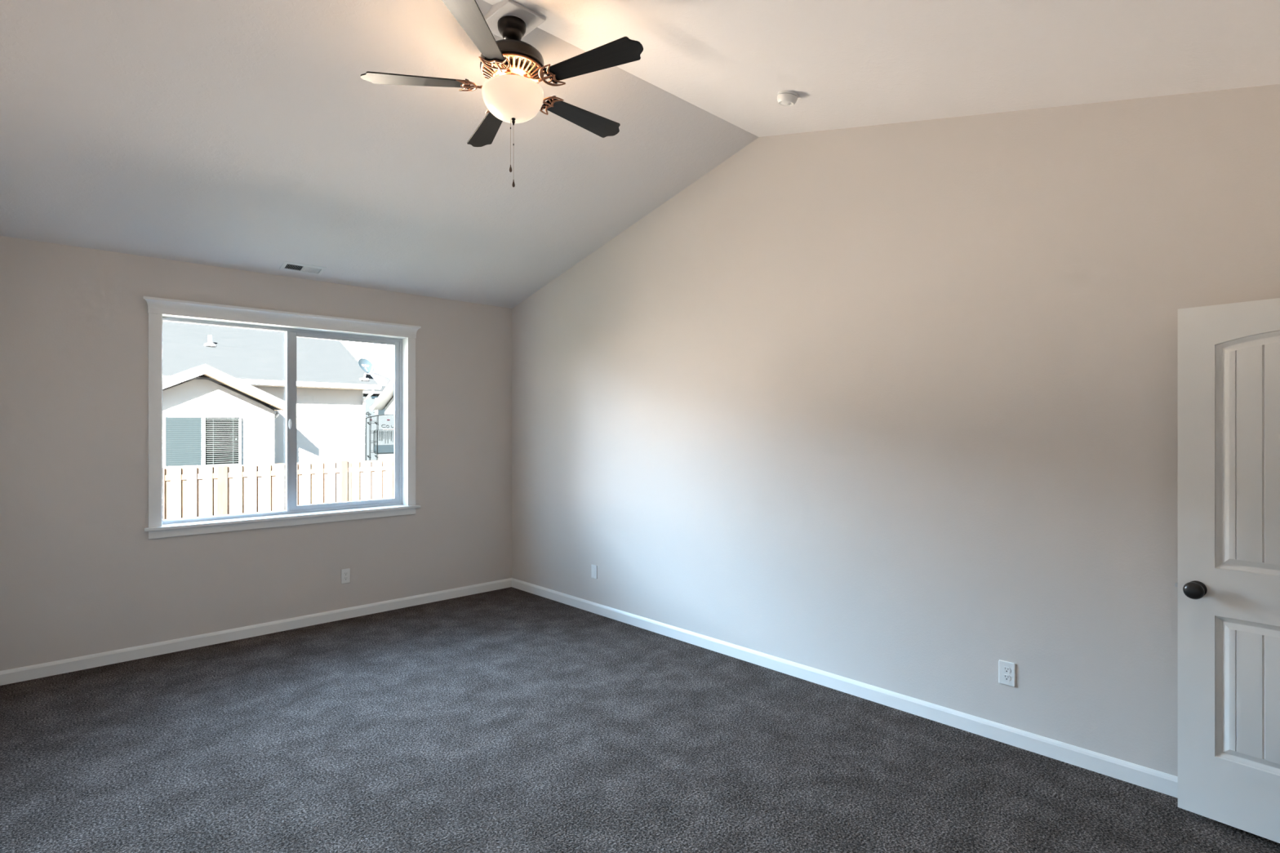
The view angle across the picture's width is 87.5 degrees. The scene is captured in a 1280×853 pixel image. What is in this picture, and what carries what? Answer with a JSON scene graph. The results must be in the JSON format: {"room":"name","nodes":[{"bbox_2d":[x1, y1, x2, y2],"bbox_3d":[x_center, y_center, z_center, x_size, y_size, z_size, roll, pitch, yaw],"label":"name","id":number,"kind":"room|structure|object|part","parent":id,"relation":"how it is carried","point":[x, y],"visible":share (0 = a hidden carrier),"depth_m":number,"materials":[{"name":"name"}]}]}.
{"room":"empty bedroom","nodes":[
{"label":"empty bedroom","id":0,"kind":"room"},
{"bbox_2d":[0,235,511,671],"bbox_3d":[-2.725,0.197,5.324,4.210,2.766,0.170,0,0,-44],"label":"wall","id":1,"kind":"structure","parent":0,"point":[81,572],"depth_m":4.59,"materials":[{"name":"grey paint"}]},
{"bbox_2d":[0,577,511,685],"bbox_3d":[-2.662,1.537,5.257,3.870,0.086,0.013,0,0,-44],"label":"baseboard","id":2,"kind":"structure","parent":1,"relation":"attached to","point":[85,662],"depth_m":4.90,"materials":[{"name":"white wood"}]},
{"bbox_2d":[143,296,421,538],"bbox_3d":[-2.723,-0.057,5.290,1.981,1.655,0.218,0,0,-44],"label":"window","id":3,"kind":"structure","parent":1,"relation":"in","point":[402,337],"depth_m":5.31,"materials":[{"name":"white"}]},
{"bbox_3d":[-3.110,-0.043,5.046,0.840,1.447,0.022,0,0,-44],"label":"fixed sash","id":4,"kind":"part","parent":3,"relation":"part of","materials":[{"name":"clear glass"}]},
{"bbox_3d":[-2.675,-0.817,5.239,1.922,0.077,0.021,0,0,-44],"label":"head casing","id":5,"kind":"part","parent":3,"relation":"part of","materials":[{"name":"white"}]},
{"bbox_3d":[-2.665,-0.845,5.229,1.980,0.079,0.050,0,0,-44],"label":"crown","id":6,"kind":"part","parent":3,"relation":"part of","materials":[{"name":"white wood"}]},
{"bbox_3d":[-2.464,-0.043,5.619,0.920,1.447,0.026,0,0,-44],"label":"sliding sash","id":7,"kind":"part","parent":3,"relation":"part of","materials":[{"name":"clear glass"}]},
{"bbox_2d":[341,568,350,583],"bbox_3d":[-2.418,1.230,5.492,0.070,0.118,0.009,0,0,-44],"label":"wall outlet","id":8,"kind":"object","parent":1,"relation":"attached to","point":[345,573],"visible":1,"depth_m":5.49,"materials":[{"name":"white plastic"}]},
{"bbox_2d":[0,0,1279,308],"bbox_3d":[-0.631,-1.631,3.120,4.210,1.018,6.250,0,0,-44],"label":"ceiling","id":9,"kind":"structure","parent":0,"point":[242,135],"depth_m":3.42,"materials":[{"name":"white paint"}]},
{"bbox_2d":[279,260,326,275],"bbox_3d":[-2.575,-1.209,5.107,0.300,0.039,0.144,0,0,-44],"label":"ceiling vent","id":10,"kind":"object","parent":9,"relation":"in","point":[286,265],"visible":1,"depth_m":5.10,"materials":[{"name":"white metal"}]},
{"bbox_2d":[484,0,546,38],"bbox_3d":[-0.598,-1.914,3.116,0.204,0.072,0.262,0,0,-44],"label":"trim","id":11,"kind":"structure","parent":9,"relation":"attached to","point":[532,20],"depth_m":3.06,"materials":[{"name":"white paint"}]},
{"bbox_2d":[360,0,643,186],"bbox_3d":[-0.549,-1.495,3.150,1.278,0.771,1.221,0,0,44],"label":"ceiling fan","id":12,"kind":"object","parent":11,"relation":"hanging from","point":[513,68],"visible":1,"depth_m":3.01,"materials":[{"name":"black wood"}]},
{"bbox_3d":[-1.017,-1.571,3.035,0.476,0.006,0.138,-1,8,-10],"label":"blade","id":13,"kind":"part","parent":12,"relation":"part of","materials":[{"name":"brown wood"}]},
{"bbox_3d":[-0.654,-1.592,2.680,0.138,0.006,0.476,9,-1,9],"label":"blade","id":14,"kind":"part","parent":12,"relation":"part of","materials":[{"name":"brown wood"}]},
{"bbox_3d":[-0.791,-1.560,3.490,0.138,0.006,0.476,-12,3,-28],"label":"blade","id":15,"kind":"part","parent":12,"relation":"part of","materials":[{"name":"brown wood"}]},
{"bbox_3d":[-0.600,-1.322,3.102,0.002,0.219,0.002,0,0,-44],"label":"pull chain","id":16,"kind":"part","parent":12,"relation":"part of","materials":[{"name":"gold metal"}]},
{"bbox_3d":[-0.589,-1.494,3.104,0.283,0.130,0.283,1,-3,-44],"label":"lamp shade","id":17,"kind":"part","parent":12,"relation":"part of","materials":[{"name":"white glass"}]},
{"bbox_3d":[-0.289,-1.575,3.416,0.476,0.006,0.138,1,-13,-46],"label":"blade","id":18,"kind":"part","parent":12,"relation":"part of","materials":[{"name":"brown wood"}]},
{"bbox_3d":[-0.204,-1.594,2.915,0.476,0.006,0.138,-2,-13,26],"label":"blade","id":19,"kind":"part","parent":12,"relation":"part of","materials":[{"name":"brown wood"}]},
{"bbox_2d":[777,90,798,106],"bbox_3d":[0.790,-1.755,3.575,0.110,0.067,0.111,0,0,-14],"label":"smoke detector","id":20,"kind":"object","parent":9,"relation":"attached to","point":[786,98],"visible":1,"depth_m":3.54,"materials":[{"name":"white plastic"}]},
{"bbox_2d":[0,586,1279,852],"bbox_3d":[-0.087,1.705,2.547,4.210,0.250,7.830,0,0,-44],"label":"floor","id":21,"kind":"structure","parent":0,"point":[508,720],"depth_m":3.18,"materials":[{"name":"carpet"}]},
{"bbox_2d":[511,84,1279,776],"bbox_3d":[0.892,-0.180,4.450,0.170,3.520,6.080,0,0,-44],"label":"wall","id":22,"kind":"structure","parent":0,"point":[893,407],"depth_m":3.68,"materials":[{"name":"grey paint"}]},
{"bbox_2d":[591,564,597,578],"bbox_3d":[-0.389,1.232,5.669,0.008,0.112,0.072,0,0,-44],"label":"wall plate","id":23,"kind":"object","parent":22,"relation":"attached to","point":[593,568],"visible":1,"depth_m":5.66,"materials":[{"name":"white plastic"}]},
{"bbox_2d":[511,577,1177,798],"bbox_3d":[0.784,1.537,4.430,0.013,0.086,5.960,0,0,-44],"label":"baseboard","id":24,"kind":"structure","parent":22,"relation":"attached to","point":[1137,775],"depth_m":3.69,"materials":[{"name":"white"}]},
{"bbox_2d":[998,659,1015,687],"bbox_3d":[1.830,1.232,3.333,0.009,0.117,0.076,0,0,-44],"label":"wall outlet","id":25,"kind":"object","parent":22,"relation":"attached to","point":[1006,670],"visible":1,"depth_m":3.33,"materials":[{"name":"white plastic"}]},
{"bbox_2d":[1003,674,1010,680],"bbox_3d":[1.828,1.252,3.331,0.003,0.027,0.034,0,0,-44],"label":"receptacle","id":26,"kind":"object","parent":25,"relation":"attached to","point":[1006,677],"depth_m":3.33,"materials":[{"name":"grey plastic"}]},
{"bbox_2d":[1003,666,1010,672],"bbox_3d":[1.828,1.212,3.331,0.003,0.027,0.034,0,0,-44],"label":"receptacle","id":27,"kind":"object","parent":25,"relation":"attached to","point":[1006,668],"depth_m":3.33,"materials":[{"name":"grey plastic"}]},
{"bbox_2d":[1174,297,1279,843],"bbox_3d":[2.461,0.536,2.456,0.176,2.030,0.779,0,0,-44],"label":"door","id":28,"kind":"structure","parent":22,"relation":"in","point":[1228,584],"depth_m":2.60,"materials":[{"name":"white wood"}]},
{"bbox_3d":[2.203,0.649,2.654,0.074,0.068,0.070,0,0,-44],"label":"knob","id":29,"kind":"part","parent":28,"relation":"part of","materials":[{"name":"black metal"}]},
{"label":"outside","id":30,"kind":"structure","parent":0,"visible":0},
{"label":"ground","id":31,"kind":"structure","parent":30,"visible":0},
{"label":"gravel strip","id":32,"kind":"object","parent":31,"relation":"on","visible":0},
{"bbox_2d":[162,459,394,519],"bbox_3d":[-6.545,1.726,12.443,10.800,2.108,0.066,0,0,-44],"label":"wooden fence","id":33,"kind":"object","parent":32,"relation":"on","point":[195,491],"visible":0.16,"depth_m":12.14,"materials":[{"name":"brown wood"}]},
{"bbox_3d":[-7.337,1.750,11.694,0.090,2.060,0.021,0,0,-44],"label":"fence post","id":34,"kind":"part","parent":33,"relation":"part of","materials":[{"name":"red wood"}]},
{"bbox_3d":[-6.547,1.556,12.445,10.800,1.488,0.022,0,0,-44],"label":"rail","id":35,"kind":"part","parent":33,"relation":"part of","materials":[{"name":"white wood"}]},
{"bbox_3d":[-5.750,1.750,13.203,0.090,2.060,0.021,0,0,-44],"label":"fence post","id":36,"kind":"part","parent":33,"relation":"part of","materials":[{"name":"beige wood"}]},
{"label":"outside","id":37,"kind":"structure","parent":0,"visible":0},
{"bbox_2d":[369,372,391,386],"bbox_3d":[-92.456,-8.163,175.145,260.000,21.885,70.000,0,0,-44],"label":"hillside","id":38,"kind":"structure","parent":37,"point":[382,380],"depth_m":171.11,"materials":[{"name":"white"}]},
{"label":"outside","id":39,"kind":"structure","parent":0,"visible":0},
{"label":"lawn","id":40,"kind":"structure","parent":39,"visible":0},
{"bbox_2d":[162,320,382,467],"bbox_3d":[-16.480,-0.680,15.546,16.872,6.320,12.060,0,0,-44],"label":"house","id":41,"kind":"structure","parent":40,"relation":"on","point":[224,387],"depth_m":16.22,"materials":[{"name":"grey paint"}]},
{"bbox_2d":[165,417,200,466],"bbox_3d":[-9.686,0.319,14.183,0.622,1.029,0.036,0,0,-44],"label":"window blind","id":42,"kind":"object","parent":41,"relation":"hanging from","point":[183,434],"depth_m":14.19,"materials":[{"name":"grey"}]},
{"bbox_2d":[204,417,238,465],"bbox_3d":[-9.171,0.319,14.672,0.630,1.029,0.036,0,0,-44],"label":"window blind","id":43,"kind":"object","parent":41,"relation":"hanging from","point":[221,433],"depth_m":14.67,"materials":[{"name":"white plastic"}]},
{"bbox_2d":[358,356,377,380],"bbox_3d":[-7.216,-1.526,17.698,0.489,0.612,0.448,0,0,-44],"label":"satellite dish","id":44,"kind":"object","parent":41,"relation":"on","point":[366,365],"visible":1,"depth_m":17.72,"materials":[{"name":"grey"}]},
{"bbox_3d":[-7.080,-1.581,17.680,0.243,0.393,0.032,0,0,21],"label":"feed arm","id":45,"kind":"part","parent":44,"relation":"part of","materials":[{"name":"grey"}]},
{"bbox_2d":[363,386,385,414],"bbox_3d":[-20.515,-0.465,56.759,14.800,5.890,10.750,0,0,-44],"label":"house","id":46,"kind":"structure","parent":40,"relation":"on","point":[369,402],"depth_m":50.14,"materials":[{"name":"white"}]},
{"bbox_3d":[-19.381,-1.445,50.732,1.060,1.150,0.030,0,0,-44],"label":"pane","id":47,"kind":"part","parent":46,"relation":"part of","materials":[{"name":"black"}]},
{"bbox_2d":[364,412,393,461],"bbox_3d":[-14.989,0.875,36.302,3.164,3.208,8.382,0,0,-44],"label":"travel trailer","id":48,"kind":"object","parent":40,"relation":"on","point":[379,428],"visible":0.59,"depth_m":32.77,"materials":[{"name":"white metal"}]},
{"bbox_3d":[-12.199,1.104,33.291,2.070,0.366,0.006,0,0,-44],"label":"pane","id":49,"kind":"part","parent":48,"relation":"part of","materials":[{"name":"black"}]},
{"bbox_2d":[374,431,393,444],"bbox_3d":[-12.271,0.562,33.216,1.836,0.680,0.004,0,0,-44],"label":"curtain","id":50,"kind":"object","parent":48,"relation":"hanging from","point":[381,437],"depth_m":32.90,"materials":[{"name":"white fabric"}]},
{"bbox_3d":[-12.199,0.553,33.291,2.070,0.719,0.006,0,0,-44],"label":"pane","id":51,"kind":"part","parent":48,"relation":"part of","materials":[{"name":"white"}]},
{"bbox_2d":[369,376,393,414],"bbox_3d":[-11.434,-0.962,44.110,8.060,6.884,11.840,0,0,-44],"label":"gabled house","id":52,"kind":"structure","parent":40,"relation":"on","point":[384,400],"depth_m":44.93,"materials":[{"name":"grey"}]}
]}

